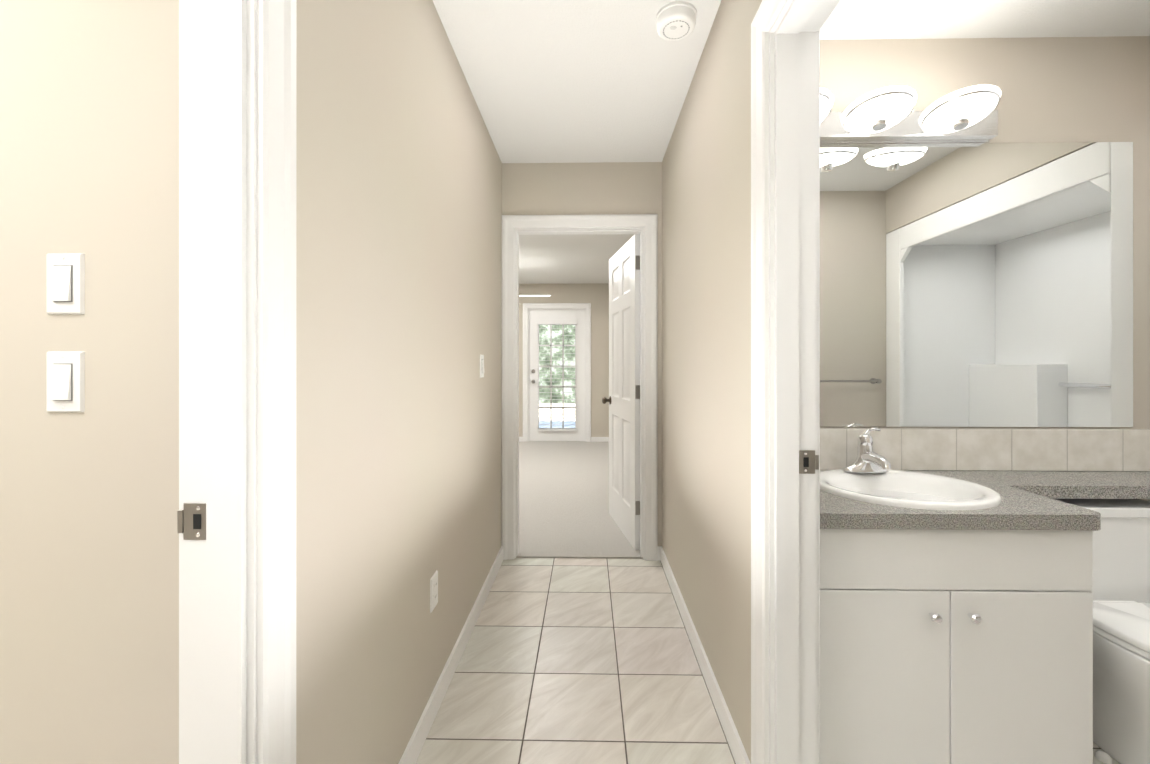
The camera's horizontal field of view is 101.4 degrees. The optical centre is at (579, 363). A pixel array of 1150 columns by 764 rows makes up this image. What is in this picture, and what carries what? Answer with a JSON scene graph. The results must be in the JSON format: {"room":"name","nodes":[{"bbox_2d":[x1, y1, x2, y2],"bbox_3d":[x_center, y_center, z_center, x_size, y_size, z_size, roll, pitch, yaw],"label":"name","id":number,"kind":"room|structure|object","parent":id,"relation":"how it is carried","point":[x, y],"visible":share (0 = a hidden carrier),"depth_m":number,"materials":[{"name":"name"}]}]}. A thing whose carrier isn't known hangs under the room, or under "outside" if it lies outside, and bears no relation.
{"room":"hallway","nodes":[
{"label":"hallway","id":0,"kind":"room"},
{"bbox_2d":[0,0,178,763],"bbox_3d":[-2.120,-0.020,0.965,2.984,2.440,0.120,0,0,1],"label":"wall","id":1,"kind":"structure","parent":0,"point":[89,496],"depth_m":0.88,"materials":[{"name":"paint"}]},
{"bbox_2d":[46,352,84,411],"bbox_3d":[-0.964,0.034,0.878,0.070,0.115,0.012,0,0,1],"label":"light switch","id":2,"kind":"object","parent":1,"relation":"attached to","point":[65,381],"visible":1,"depth_m":0.88,"materials":[{"name":"white plastic"}]},
{"bbox_2d":[47,254,84,314],"bbox_3d":[-0.964,-0.150,0.878,0.070,0.114,0.012,0,0,1],"label":"light switch","id":3,"kind":"object","parent":1,"relation":"attached to","point":[65,284],"visible":1,"depth_m":0.88,"materials":[{"name":"white plastic"}]},
{"bbox_2d":[296,0,501,763],"bbox_3d":[-0.580,-0.020,0.428,0.116,2.440,4.960,0,0,1],"label":"wall","id":4,"kind":"structure","parent":0,"point":[398,314],"depth_m":1.25,"materials":[{"name":"paint"}]},
{"bbox_2d":[177,0,296,763],"bbox_3d":[-0.581,0.142,0.348,0.157,2.116,0.972,0,0,1],"label":"door frame","id":5,"kind":"structure","parent":4,"relation":"attached to","point":[236,521],"depth_m":0.75,"materials":[{"name":"white wood"}]},
{"bbox_2d":[430,570,437,612],"bbox_3d":[-0.496,0.780,1.616,0.008,0.114,0.070,0,0,1],"label":"outlet","id":6,"kind":"object","parent":4,"relation":"attached to","point":[433,590],"visible":1,"depth_m":1.60,"materials":[{"name":"white plastic"}]},
{"bbox_2d":[398,546,502,763],"bbox_3d":[-0.491,1.159,1.869,0.013,0.083,2.074,0,0,1],"label":"baseboard","id":7,"kind":"structure","parent":4,"relation":"attached to","point":[412,751],"depth_m":1.73,"materials":[{"name":"white wood"}]},
{"bbox_2d":[480,355,484,377],"bbox_3d":[-0.481,0.010,2.346,0.012,0.114,0.070,0,0,1],"label":"light switch","id":8,"kind":"object","parent":4,"relation":"attached to","point":[482,371],"visible":1,"depth_m":2.33,"materials":[{"name":"white plastic"}]},
{"bbox_2d":[519,283,608,436],"bbox_3d":[-1.190,-0.018,7.319,4.060,2.440,0.120,0,0,1],"label":"wall","id":9,"kind":"structure","parent":0,"point":[596,295],"depth_m":7.24,"materials":[{"name":"paint"}]},
{"bbox_2d":[529,310,584,440],"bbox_3d":[-0.345,0.172,7.280,0.874,2.035,0.109,0,0,1],"label":"french door","id":10,"kind":"structure","parent":9,"relation":"in","point":[556,375],"depth_m":7.30,"materials":[{"name":"white"}]},
{"bbox_2d":[523,303,590,441],"bbox_3d":[-0.345,0.134,7.304,1.052,2.136,0.161,0,0,1],"label":"door frame","id":11,"kind":"structure","parent":9,"relation":"attached to","point":[527,307],"depth_m":7.23,"materials":[{"name":"white wood"}]},
{"bbox_2d":[591,437,608,441],"bbox_3d":[0.429,1.160,7.224,0.499,0.083,0.012,0,0,1],"label":"baseboard","id":12,"kind":"structure","parent":9,"relation":"attached to","point":[599,439],"depth_m":7.22,"materials":[{"name":"white wood"}]},
{"bbox_2d":[516,441,642,558],"bbox_3d":[-1.228,1.226,5.155,4.060,0.070,4.448,0,0,1],"label":"floor carpet","id":13,"kind":"object","parent":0,"point":[563,499],"depth_m":4.02,"materials":[{"name":"beige carpet"}]},
{"bbox_2d":[502,162,661,545],"bbox_3d":[-1.266,-0.019,2.978,4.060,2.440,0.116,0,0,1],"label":"wall","id":14,"kind":"structure","parent":0,"point":[604,188],"depth_m":2.90,"materials":[{"name":"paint"}]},
{"bbox_2d":[501,214,657,560],"bbox_3d":[0.001,0.142,2.956,0.957,2.116,0.157,0,0,1],"label":"door frame","id":15,"kind":"structure","parent":14,"relation":"attached to","point":[644,226],"depth_m":2.89,"materials":[{"name":"white wood"}]},
{"bbox_2d":[602,234,639,549],"bbox_3d":[0.291,0.180,3.389,0.236,2.022,0.759,0,0,1],"label":"bedroom door","id":16,"kind":"structure","parent":14,"relation":"in","point":[623,400],"depth_m":3.25,"materials":[{"name":"white wood"}]},
{"bbox_2d":[662,0,761,762],"bbox_3d":[0.521,-0.020,0.408,0.116,2.440,4.960,0,0,1],"label":"wall","id":17,"kind":"structure","parent":0,"point":[706,354],"depth_m":1.71,"materials":[{"name":"paint"}]},
{"bbox_2d":[658,546,750,763],"bbox_3d":[0.480,1.159,2.077,0.026,0.083,1.624,0,0,1],"label":"baseboard","id":18,"kind":"structure","parent":17,"relation":"attached to","point":[736,746],"depth_m":1.73,"materials":[{"name":"white wood"}]},
{"bbox_2d":[751,0,840,763],"bbox_3d":[0.527,0.142,0.756,0.157,2.116,1.017,0,0,1],"label":"door frame","id":19,"kind":"structure","parent":17,"relation":"attached to","point":[785,381],"depth_m":1.18,"materials":[{"name":"white wood"}]},
{"bbox_2d":[415,558,1119,763],"bbox_3d":[-0.332,1.230,0.379,6.820,0.060,5.072,0,0,1],"label":"floor","id":20,"kind":"structure","parent":0,"point":[578,661],"depth_m":1.80,"materials":[{"name":"beige tile"}]},
{"bbox_2d":[820,523,1100,763],"bbox_3d":[1.002,0.823,1.529,0.802,0.753,0.539,0,0,1],"label":"bathroom vanity","id":21,"kind":"object","parent":20,"relation":"on","point":[956,617],"depth_m":1.29,"materials":[{"name":"white wood"}]},
{"bbox_2d":[820,471,1149,526],"bbox_3d":[1.377,0.426,1.528,1.553,0.042,0.528,0,0,1],"label":"countertop","id":22,"kind":"structure","parent":21,"relation":"on","point":[1050,485],"depth_m":1.48,"materials":[{"name":"grey stone"}]},
{"bbox_2d":[820,469,1051,510],"bbox_3d":[1.038,0.471,1.530,0.524,0.168,0.456,0,0,1],"label":"sink","id":23,"kind":"object","parent":22,"relation":"in","point":[898,490],"depth_m":1.54,"materials":[{"name":"white ceramic"}]},
{"bbox_2d":[840,427,895,470],"bbox_3d":[1.035,0.310,1.659,0.164,0.156,0.174,0,0,1],"label":"faucet","id":24,"kind":"object","parent":23,"relation":"on","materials":[{"name":"silver metal"}]},
{"bbox_2d":[1055,499,1149,763],"bbox_3d":[1.727,0.839,1.431,0.510,0.722,0.683,0,0,1],"label":"toilet","id":25,"kind":"object","parent":20,"relation":"on","point":[1121,636],"visible":0.35,"depth_m":1.45,"materials":[{"name":"white ceramic"}]},
{"bbox_2d":[433,0,1149,283],"bbox_3d":[-0.293,-1.270,2.603,6.820,0.060,9.520,0,0,1],"label":"ceiling","id":26,"kind":"structure","parent":0,"point":[575,81],"depth_m":1.90,"materials":[{"name":"white paint"}]},
{"bbox_2d":[519,295,549,303],"bbox_3d":[-1.034,-0.984,5.762,1.358,0.510,1.412,0,0,1],"label":"ceiling fan","id":27,"kind":"object","parent":26,"relation":"hanging from","point":[534,296],"visible":0.02,"depth_m":5.78,"materials":[{"name":"white"}]},
{"bbox_2d":[655,1,696,40],"bbox_3d":[0.346,-1.215,1.682,0.146,0.050,0.146,0,0,1],"label":"smoke detector","id":28,"kind":"object","parent":26,"relation":"attached to","point":[675,21],"visible":1,"depth_m":1.65,"materials":[{"name":"white plastic"}]},
{"bbox_2d":[820,36,1149,501],"bbox_3d":[1.844,-0.020,1.845,2.479,2.440,0.120,0,0,1],"label":"wall","id":29,"kind":"structure","parent":0,"point":[1074,89],"depth_m":1.79,"materials":[{"name":"paint"}]},
{"bbox_2d":[820,85,1000,143],"bbox_3d":[1.091,-0.875,1.656,0.918,0.136,0.283,0,0,1],"label":"sconce","id":30,"kind":"object","parent":29,"relation":"attached to","point":[886,115],"visible":0.71,"depth_m":1.62,"materials":[{"name":"white glass"}]},
{"bbox_2d":[820,142,1132,426],"bbox_3d":[1.376,-0.300,1.790,1.424,1.076,0.006,0,0,1],"label":"bathroom mirror","id":31,"kind":"object","parent":29,"relation":"attached to","point":[976,284],"visible":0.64,"depth_m":1.78,"materials":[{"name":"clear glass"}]},
{"bbox_2d":[820,428,1149,470],"bbox_3d":[1.382,0.325,1.788,1.553,0.159,0.008,0,0,1],"label":"tile backsplash","id":32,"kind":"structure","parent":29,"relation":"attached to","point":[946,449],"depth_m":1.78,"materials":[{"name":"tile"}]}
]}

